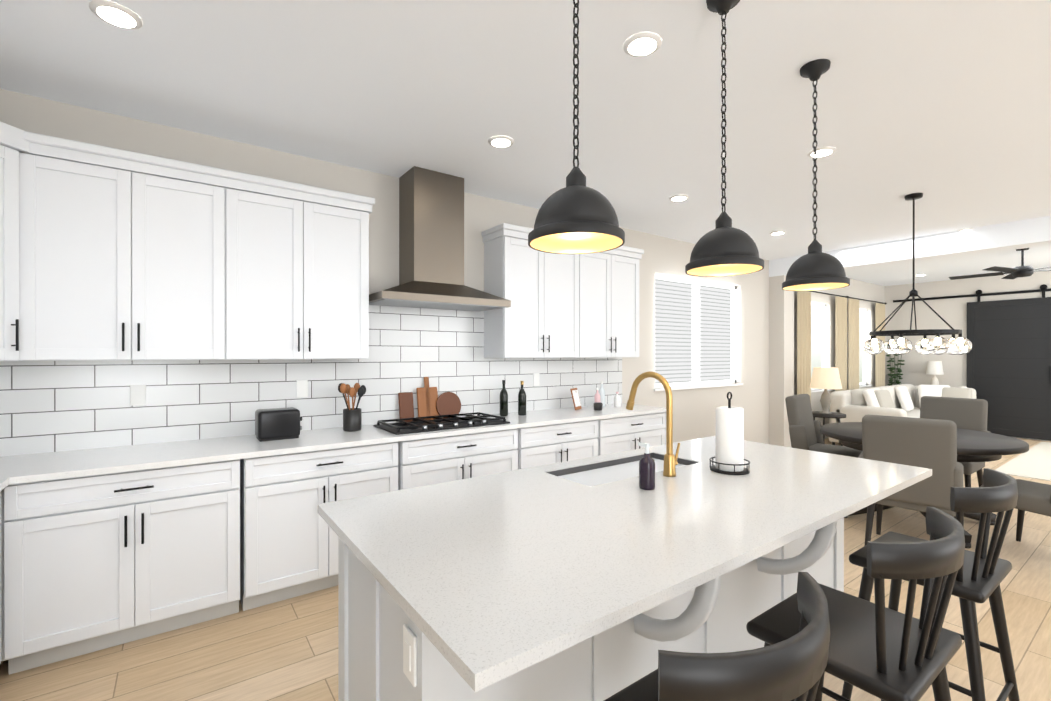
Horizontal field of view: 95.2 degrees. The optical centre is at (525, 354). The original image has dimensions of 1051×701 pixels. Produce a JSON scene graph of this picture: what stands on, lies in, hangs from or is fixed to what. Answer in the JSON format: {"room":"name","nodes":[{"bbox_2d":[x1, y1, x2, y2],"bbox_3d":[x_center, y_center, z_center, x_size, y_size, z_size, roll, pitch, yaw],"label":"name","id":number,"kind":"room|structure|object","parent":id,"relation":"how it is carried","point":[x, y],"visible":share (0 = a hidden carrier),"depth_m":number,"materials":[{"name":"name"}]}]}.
{"room":"dining room and kitchen","nodes":[
{"label":"dining room and kitchen","id":0,"kind":"room"},
{"bbox_2d":[0,89,884,454],"bbox_3d":[2.071,0.023,6.119,13.340,2.850,0.160,0,0,-36],"label":"wall","id":1,"kind":"structure","parent":0,"point":[694,413],"depth_m":4.29,"materials":[{"name":"white paint"}]},
{"bbox_2d":[0,122,35,360],"bbox_3d":[-2.686,-0.525,2.163,0.669,1.116,0.669,0,0,-36],"label":"upper cabinet","id":2,"kind":"object","parent":1,"relation":"attached to","point":[17,146],"depth_m":2.31,"materials":[{"name":"white wood"}]},
{"bbox_2d":[36,133,147,360],"bbox_3d":[-2.367,-0.526,2.569,0.532,1.116,0.384,0,0,-36],"label":"upper cabinet","id":3,"kind":"object","parent":1,"relation":"attached to","point":[110,254],"depth_m":2.49,"materials":[{"name":"white wood"}]},
{"bbox_2d":[148,162,239,359],"bbox_3d":[-2.042,-0.504,2.839,0.552,1.071,0.327,0,0,-36],"label":"upper cabinet","id":4,"kind":"object","parent":1,"relation":"attached to","point":[194,215],"depth_m":2.75,"materials":[{"name":"white wood"}]},
{"bbox_2d":[240,178,315,359],"bbox_3d":[-1.697,-0.504,3.089,0.547,1.071,0.327,0,0,-36],"label":"upper cabinet","id":5,"kind":"object","parent":1,"relation":"attached to","point":[278,223],"depth_m":3.00,"materials":[{"name":"white wood"}]},
{"bbox_2d":[0,305,621,456],"bbox_3d":[-1.045,0.043,3.765,5.210,0.985,0.002,0,0,-36],"label":"backsplash","id":6,"kind":"structure","parent":1,"relation":"attached to","point":[51,406],"depth_m":3.30,"materials":[{"name":"tile"}]},
{"bbox_2d":[130,385,145,405],"bbox_3d":[-2.301,0.241,2.848,0.072,0.120,0.009,0,0,-36],"label":"electrical outlet plate","id":7,"kind":"object","parent":6,"relation":"attached to","point":[137,394],"depth_m":2.84,"materials":[{"name":"white plastic"}]},
{"bbox_2d":[297,380,307,397],"bbox_3d":[-1.572,0.241,3.376,0.072,0.120,0.009,0,0,-36],"label":"electrical outlet plate","id":8,"kind":"object","parent":6,"relation":"attached to","point":[302,385],"depth_m":3.37,"materials":[{"name":"white plastic"}]},
{"bbox_2d":[533,373,538,385],"bbox_3d":[0.105,0.239,4.589,0.072,0.120,0.009,0,0,-36],"label":"electrical outlet plate","id":9,"kind":"object","parent":6,"relation":"attached to","point":[535,375],"depth_m":4.58,"materials":[{"name":"white plastic"}]},
{"bbox_2d":[316,194,371,358],"bbox_3d":[-1.376,-0.504,3.321,0.485,1.071,0.327,0,0,-36],"label":"upper cabinet","id":10,"kind":"object","parent":1,"relation":"attached to","point":[342,224],"depth_m":3.23,"materials":[{"name":"white wood"}]},
{"bbox_2d":[369,166,510,310],"bbox_3d":[-0.683,-0.887,3.715,1.040,1.022,0.496,0,0,-36],"label":"range hood","id":11,"kind":"object","parent":1,"relation":"attached to","point":[431,239],"visible":0.9,"depth_m":3.65,"materials":[{"name":"silver metal"}]},
{"bbox_2d":[481,226,551,357],"bbox_3d":[-0.078,-0.505,4.260,0.480,1.071,0.327,0,0,-36],"label":"upper cabinet","id":12,"kind":"object","parent":1,"relation":"attached to","point":[518,273],"depth_m":4.12,"materials":[{"name":"white wood"}]},
{"bbox_2d":[552,253,587,357],"bbox_3d":[0.239,-0.505,4.489,0.542,1.071,0.327,0,0,-36],"label":"upper cabinet","id":13,"kind":"object","parent":1,"relation":"attached to","point":[569,271],"depth_m":4.42,"materials":[{"name":"white wood"}]},
{"bbox_2d":[588,249,615,357],"bbox_3d":[0.578,-0.506,4.734,0.543,1.071,0.327,0,0,-36],"label":"upper cabinet","id":14,"kind":"object","parent":1,"relation":"attached to","point":[601,265],"depth_m":4.66,"materials":[{"name":"white wood"}]},
{"bbox_2d":[616,250,639,357],"bbox_3d":[0.895,-0.506,4.963,0.479,1.071,0.327,0,0,-36],"label":"upper cabinet","id":15,"kind":"object","parent":1,"relation":"attached to","point":[627,261],"depth_m":4.87,"materials":[{"name":"white wood"}]},
{"bbox_2d":[653,274,742,390],"bbox_3d":[2.226,-0.267,6.203,1.890,1.390,0.165,0,0,-36],"label":"kitchen window","id":16,"kind":"structure","parent":1,"relation":"in","point":[695,332],"depth_m":6.20,"materials":[{"name":"white wood"}]},
{"bbox_2d":[811,302,831,392],"bbox_3d":[4.872,-0.130,8.116,1.060,1.510,0.165,0,0,-36],"label":"living room window","id":17,"kind":"structure","parent":1,"relation":"in","point":[818,334],"depth_m":8.35,"materials":[{"name":"white glass"}]},
{"bbox_2d":[797,291,886,400],"bbox_3d":[5.680,0.184,8.552,3.824,2.462,0.120,0,0,-36],"label":"curtains","id":18,"kind":"object","parent":1,"relation":"attached to","point":[803,341],"visible":0.75,"depth_m":8.38,"materials":[{"name":"beige fabric"}]},
{"bbox_2d":[859,309,872,387],"bbox_3d":[6.387,-0.131,9.212,0.960,1.510,0.165,0,0,-36],"label":"living room window","id":19,"kind":"structure","parent":1,"relation":"in","point":[862,353],"depth_m":9.46,"materials":[{"name":"white glass"}]},
{"bbox_2d":[0,438,1050,700],"bbox_3d":[4.169,1.481,3.219,13.340,0.060,7.320,0,0,-36],"label":"floor","id":20,"kind":"structure","parent":0,"point":[284,650],"depth_m":2.35,"materials":[{"name":"brown wood"}]},
{"bbox_2d":[0,490,7,663],"bbox_3d":[-2.242,1.011,1.506,0.617,0.885,0.982,0,0,-36],"label":"base cabinet","id":21,"kind":"object","parent":20,"relation":"on","point":[3,493],"depth_m":2.11,"materials":[{"name":"white wood"}]},
{"bbox_2d":[8,458,259,674],"bbox_3d":[-2.075,1.010,2.639,0.982,0.885,0.617,0,0,-36],"label":"base cabinet","id":22,"kind":"object","parent":20,"relation":"on","point":[101,561],"depth_m":2.35,"materials":[{"name":"white wood"}]},
{"bbox_2d":[0,478,7,489],"bbox_3d":[-1.982,0.554,1.167,0.642,0.030,1.826,0,0,-36],"label":"countertop","id":23,"kind":"structure","parent":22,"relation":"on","point":[3,481],"depth_m":2.05,"materials":[{"name":"white stone"}]},
{"bbox_2d":[0,403,665,485],"bbox_3d":[-0.855,0.551,3.505,5.208,0.030,0.642,0,0,-36],"label":"countertop","id":24,"kind":"structure","parent":22,"relation":"on","point":[48,467],"depth_m":2.75,"materials":[{"name":"white stone"}]},
{"bbox_2d":[255,407,301,441],"bbox_3d":[-1.580,0.442,3.083,0.265,0.187,0.180,0,0,-36],"label":"toaster","id":25,"kind":"object","parent":24,"relation":"on","point":[271,424],"visible":1,"depth_m":3.00,"materials":[{"name":"black metal"}]},
{"bbox_2d":[338,383,365,431],"bbox_3d":[-1.222,0.366,3.392,0.188,0.337,0.138,0,0,-36],"label":"utensil crock","id":26,"kind":"object","parent":24,"relation":"on","point":[352,418],"visible":1,"depth_m":3.35,"materials":[{"name":"grey ceramic"}]},
{"bbox_2d":[398,392,413,421],"bbox_3d":[-0.942,0.416,3.793,0.120,0.233,0.051,0,0,-36],"label":"cutting board","id":27,"kind":"object","parent":24,"relation":"on","point":[406,405],"depth_m":3.79,"materials":[{"name":"brown wood"}]},
{"bbox_2d":[372,412,511,433],"bbox_3d":[-0.626,0.513,3.654,0.920,0.045,0.465,0,0,-36],"label":"cooktop","id":28,"kind":"object","parent":24,"relation":"in","point":[418,425],"depth_m":3.57,"materials":[{"name":"black metal"}]},
{"bbox_2d":[500,380,507,415],"bbox_3d":[-0.189,0.378,4.176,0.073,0.312,0.073,0,0,42],"label":"wine bottle","id":29,"kind":"object","parent":24,"relation":"on","point":[504,402],"depth_m":4.15,"materials":[{"name":"black"}]},
{"bbox_2d":[518,381,525,415],"bbox_3d":[-0.030,0.383,4.229,0.073,0.302,0.073,0,0,42],"label":"wine bottle","id":30,"kind":"object","parent":24,"relation":"on","point":[522,394],"depth_m":4.20,"materials":[{"name":"black"}]},
{"bbox_2d":[570,381,620,409],"bbox_3d":[0.718,0.402,4.736,0.624,0.262,0.252,0,0,-36],"label":"decorations","id":31,"kind":"object","parent":24,"relation":"on","point":[599,401],"visible":1,"depth_m":4.74,"materials":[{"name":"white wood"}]},
{"bbox_2d":[260,442,411,605],"bbox_3d":[-1.371,1.009,3.148,1.044,0.885,0.617,0,0,-36],"label":"base cabinet","id":32,"kind":"object","parent":20,"relation":"on","point":[299,550],"depth_m":2.85,"materials":[{"name":"white wood"}]},
{"bbox_2d":[412,426,527,487],"bbox_3d":[-0.617,1.008,3.693,1.104,0.885,0.617,0,0,-36],"label":"base cabinet","id":33,"kind":"object","parent":20,"relation":"on","point":[461,456],"depth_m":3.45,"materials":[{"name":"white wood"}]},
{"bbox_2d":[528,418,607,467],"bbox_3d":[0.120,1.008,4.226,1.004,0.885,0.617,0,0,-36],"label":"base cabinet","id":34,"kind":"object","parent":20,"relation":"on","point":[568,441],"depth_m":4.01,"materials":[{"name":"white wood"}]},
{"bbox_2d":[338,492,895,700],"bbox_3d":[0.572,1.011,1.990,2.357,0.884,1.035,0,0,-36],"label":"kitchen island","id":35,"kind":"object","parent":20,"relation":"on","point":[382,656],"depth_m":1.52,"materials":[{"name":"white"}]},
{"bbox_2d":[318,436,931,695],"bbox_3d":[0.580,0.552,1.986,2.460,0.030,1.130,0,0,-36],"label":"island countertop","id":36,"kind":"structure","parent":35,"relation":"on","point":[503,574],"depth_m":1.43,"materials":[{"name":"white stone"}]},
{"bbox_2d":[554,452,697,483],"bbox_3d":[0.481,0.671,2.294,0.784,0.262,0.329,0,0,-36],"label":"sink","id":37,"kind":"object","parent":36,"relation":"in","point":[625,466],"depth_m":2.35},
{"bbox_2d":[638,442,654,489],"bbox_3d":[0.486,0.447,1.929,0.064,0.178,0.072,0,0,-36],"label":"soap dispenser","id":38,"kind":"object","parent":36,"relation":"on","point":[646,471],"visible":1,"depth_m":1.90,"materials":[{"name":"black"}]},
{"bbox_2d":[626,371,679,476],"bbox_3d":[0.587,0.307,2.227,0.089,0.458,0.279,0,0,-36],"label":"faucet","id":39,"kind":"object","parent":36,"relation":"on","point":[670,462],"visible":1,"depth_m":2.12,"materials":[{"name":"gold metal"}]},
{"bbox_2d":[709,392,749,474],"bbox_3d":[0.944,0.354,2.218,0.176,0.365,0.176,0,0,-36],"label":"paper towel holder","id":40,"kind":"object","parent":36,"relation":"on","point":[729,457],"visible":1,"depth_m":2.17,"materials":[{"name":"white paper"}]},
{"bbox_2d":[608,414,665,453],"bbox_3d":[0.821,1.007,4.733,1.013,0.885,0.617,0,0,-36],"label":"base cabinet","id":41,"kind":"object","parent":20,"relation":"on","point":[624,434],"depth_m":4.50,"materials":[{"name":"white wood"}]},
{"bbox_2d":[604,572,829,700],"bbox_3d":[0.320,0.952,0.948,0.496,1.007,0.466,0,0,-36],"label":"stool","id":42,"kind":"object","parent":20,"relation":"on","point":[792,668],"visible":1,"depth_m":0.72,"materials":[{"name":"black wood"}]},
{"bbox_2d":[785,394,862,457],"bbox_3d":[3.112,0.942,4.976,0.570,1.020,0.628,0,0,-44],"label":"dining chair","id":43,"kind":"object","parent":20,"relation":"on","point":[804,431],"visible":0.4,"depth_m":4.98,"materials":[{"name":"grey fabric"}]},
{"bbox_2d":[812,411,845,445],"bbox_3d":[4.325,1.147,6.911,0.500,0.602,0.500,0,0,-36],"label":"end table","id":44,"kind":"object","parent":20,"relation":"on","point":[818,414],"visible":0.5,"depth_m":6.78,"materials":[{"name":"black wood"}]},
{"bbox_2d":[810,367,841,413],"bbox_3d":[4.325,0.516,6.910,0.400,0.660,0.400,0,0,-36],"label":"table lamp","id":45,"kind":"object","parent":44,"relation":"on","point":[825,378],"visible":1,"depth_m":6.80,"materials":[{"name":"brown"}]},
{"bbox_2d":[746,507,964,700],"bbox_3d":[0.939,0.952,1.371,0.496,1.007,0.466,0,0,-36],"label":"stool","id":46,"kind":"object","parent":20,"relation":"on","point":[879,649],"visible":0.88,"depth_m":1.22,"materials":[{"name":"black wood"}]},
{"bbox_2d":[886,354,904,385],"bbox_3d":[7.391,0.556,9.560,0.287,1.776,0.328,0,0,-36],"label":"plant","id":47,"kind":"object","parent":20,"relation":"on","point":[895,376],"visible":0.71,"depth_m":9.53,"materials":[{"name":"green plant"}]},
{"bbox_2d":[829,384,975,444],"bbox_3d":[6.367,0.990,8.004,2.950,0.912,1.220,0,0,-36],"label":"sofa","id":48,"kind":"object","parent":20,"relation":"on","point":[858,405],"visible":0.44,"depth_m":7.62,"materials":[{"name":"white fabric"}]},
{"bbox_2d":[858,414,963,545],"bbox_3d":[2.815,0.944,3.499,0.570,1.020,0.628,0,0,44],"label":"dining chair","id":49,"kind":"object","parent":20,"relation":"on","point":[924,443],"visible":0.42,"depth_m":3.27,"materials":[{"name":"grey fabric"}]},
{"bbox_2d":[820,422,1028,547],"bbox_3d":[3.404,1.070,4.208,1.400,0.760,1.400,0,0,-36],"label":"dining table","id":50,"kind":"object","parent":20,"relation":"on","point":[975,446],"visible":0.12,"depth_m":3.94,"materials":[{"name":"black wood"}]},
{"bbox_2d":[842,468,1019,700],"bbox_3d":[1.560,0.951,1.845,0.496,1.007,0.466,0,0,-36],"label":"stool","id":51,"kind":"object","parent":20,"relation":"on","point":[982,573],"visible":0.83,"depth_m":1.66,"materials":[{"name":"black wood"}]},
{"bbox_2d":[920,396,990,486],"bbox_3d":[4.108,0.942,4.692,0.628,1.020,0.570,0,0,-36],"label":"dining chair","id":52,"kind":"object","parent":20,"relation":"on","point":[967,413],"visible":0.33,"depth_m":4.71,"materials":[{"name":"grey fabric"}]},
{"bbox_2d":[980,479,1050,541],"bbox_3d":[3.720,0.944,3.372,0.570,1.020,0.628,0,0,-21],"label":"dining chair","id":53,"kind":"object","parent":20,"relation":"on","point":[1034,497],"visible":0.52,"depth_m":3.35,"materials":[{"name":"grey fabric"}]},
{"bbox_2d":[995,442,1050,480],"bbox_3d":[7.829,1.442,5.897,3.450,0.012,2.450,0,0,-36],"label":"rug","id":54,"kind":"object","parent":20,"relation":"on","point":[1034,462],"visible":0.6,"depth_m":6.26,"materials":[{"name":"beige fabric"}]},
{"bbox_3d":[7.707,1.074,9.060,0.280,0.740,0.760,0,0,-36],"label":"console table","id":55,"kind":"object","parent":20,"relation":"on","visible":0},
{"bbox_2d":[926,361,943,384],"bbox_3d":[7.719,0.413,9.043,0.260,0.580,0.260,0,0,-36],"label":"light","id":56,"kind":"object","parent":55,"relation":"on","point":[934,368],"visible":0.85,"depth_m":8.97,"materials":[{"name":"white fabric"}]},
{"bbox_2d":[0,0,1050,285],"bbox_3d":[4.169,-1.304,3.216,13.340,0.310,7.320,0,0,-36],"label":"ceiling","id":57,"kind":"structure","parent":0,"point":[944,106],"depth_m":2.63,"materials":[{"name":"white paint"}]},
{"bbox_2d":[89,0,142,29],"bbox_3d":[-1.681,-1.391,1.972,0.168,0.011,0.168,0,0,-45],"label":"recessed light","id":58,"kind":"object","parent":57,"relation":"in","point":[115,14],"depth_m":1.96,"materials":[{"name":"white plastic"}]},
{"bbox_2d":[488,136,513,147],"bbox_3d":[-0.161,-1.393,3.145,0.168,0.011,0.168,0,0,-45],"label":"recessed light","id":59,"kind":"object","parent":57,"relation":"in","point":[496,141],"depth_m":3.12,"materials":[{"name":"white plastic"}]},
{"bbox_2d":[528,0,624,253],"bbox_3d":[0.150,-0.862,1.420,0.284,1.069,0.284,0,0,-36],"label":"pendant light","id":60,"kind":"object","parent":57,"relation":"hanging from","point":[575,215],"visible":1,"depth_m":1.36,"materials":[{"name":"black metal"}]},
{"bbox_2d":[623,32,661,56],"bbox_3d":[0.526,-1.392,2.161,0.168,0.011,0.168,0,0,-45],"label":"recessed light","id":61,"kind":"object","parent":57,"relation":"in","point":[641,44],"depth_m":2.14,"materials":[{"name":"white plastic"}]},
{"bbox_2d":[669,194,688,200],"bbox_3d":[1.367,-1.394,4.275,0.168,0.011,0.168,0,0,-45],"label":"recessed light","id":62,"kind":"object","parent":57,"relation":"in","point":[680,197],"depth_m":4.25,"materials":[{"name":"white"}]},
{"bbox_2d":[685,0,763,276],"bbox_3d":[0.773,-0.862,1.871,0.284,1.069,0.284,0,0,-36],"label":"pendant light","id":63,"kind":"object","parent":57,"relation":"hanging from","point":[724,247],"visible":1,"depth_m":1.84,"materials":[{"name":"black metal"}]},
{"bbox_2d":[770,231,785,234],"bbox_3d":[2.897,-1.395,5.505,0.168,0.011,0.168,0,0,-45],"label":"recessed light","id":64,"kind":"object","parent":57,"relation":"in","point":[775,232],"depth_m":5.48,"materials":[{"name":"white"}]},
{"bbox_2d":[782,59,849,290],"bbox_3d":[1.405,-0.863,2.329,0.284,1.069,0.284,0,0,-36],"label":"pendant light","id":65,"kind":"object","parent":57,"relation":"hanging from","point":[815,268],"visible":1,"depth_m":2.29,"materials":[{"name":"black metal"}]},
{"bbox_2d":[808,146,835,156],"bbox_3d":[2.043,-1.393,3.307,0.168,0.011,0.168,0,0,-45],"label":"recessed light","id":66,"kind":"object","parent":57,"relation":"in","point":[823,151],"depth_m":3.28,"materials":[{"name":"white plastic"}]},
{"bbox_2d":[863,193,971,354],"bbox_3d":[3.404,-0.699,4.206,0.768,1.401,0.764,0,0,-36],"label":"chandelier","id":67,"kind":"object","parent":57,"relation":"hanging from","point":[936,345],"visible":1,"depth_m":4.12,"materials":[{"name":"black metal"}]},
{"bbox_2d":[949,248,1050,279],"bbox_3d":[6.419,-1.204,6.256,1.406,0.394,1.353,0,0,-36],"label":"ceiling fan","id":68,"kind":"object","parent":57,"relation":"hanging from","point":[1022,270],"visible":0.98,"depth_m":6.20,"materials":[{"name":"black metal"}]},
{"bbox_2d":[769,275,793,447],"bbox_3d":[3.812,0.146,7.143,0.300,2.600,0.220,0,0,-36],"label":"wall","id":69,"kind":"structure","parent":0,"point":[781,345],"depth_m":7.05,"materials":[{"name":"white paint"}]},
{"bbox_2d":[885,271,1050,386],"bbox_3d":[9.556,0.022,7.015,0.160,2.850,7.160,0,0,-36],"label":"wall","id":70,"kind":"structure","parent":0,"point":[951,312],"depth_m":9.12,"materials":[{"name":"white paint"}]},
{"bbox_2d":[893,284,1050,440],"bbox_3d":[8.167,0.125,8.700,0.110,2.600,2.500,0,0,-36],"label":"barn door","id":71,"kind":"structure","parent":70,"relation":"in","point":[1009,367],"depth_m":8.31,"materials":[{"name":"black wood"}]},
{"bbox_2d":[1013,437,1048,440],"bbox_3d":[8.095,1.390,8.885,0.014,0.110,2.340,0,0,-36],"label":"baseboard","id":72,"kind":"structure","parent":70,"relation":"attached to","point":[1013,437],"depth_m":8.16,"materials":[{"name":"white wood"}]}
]}

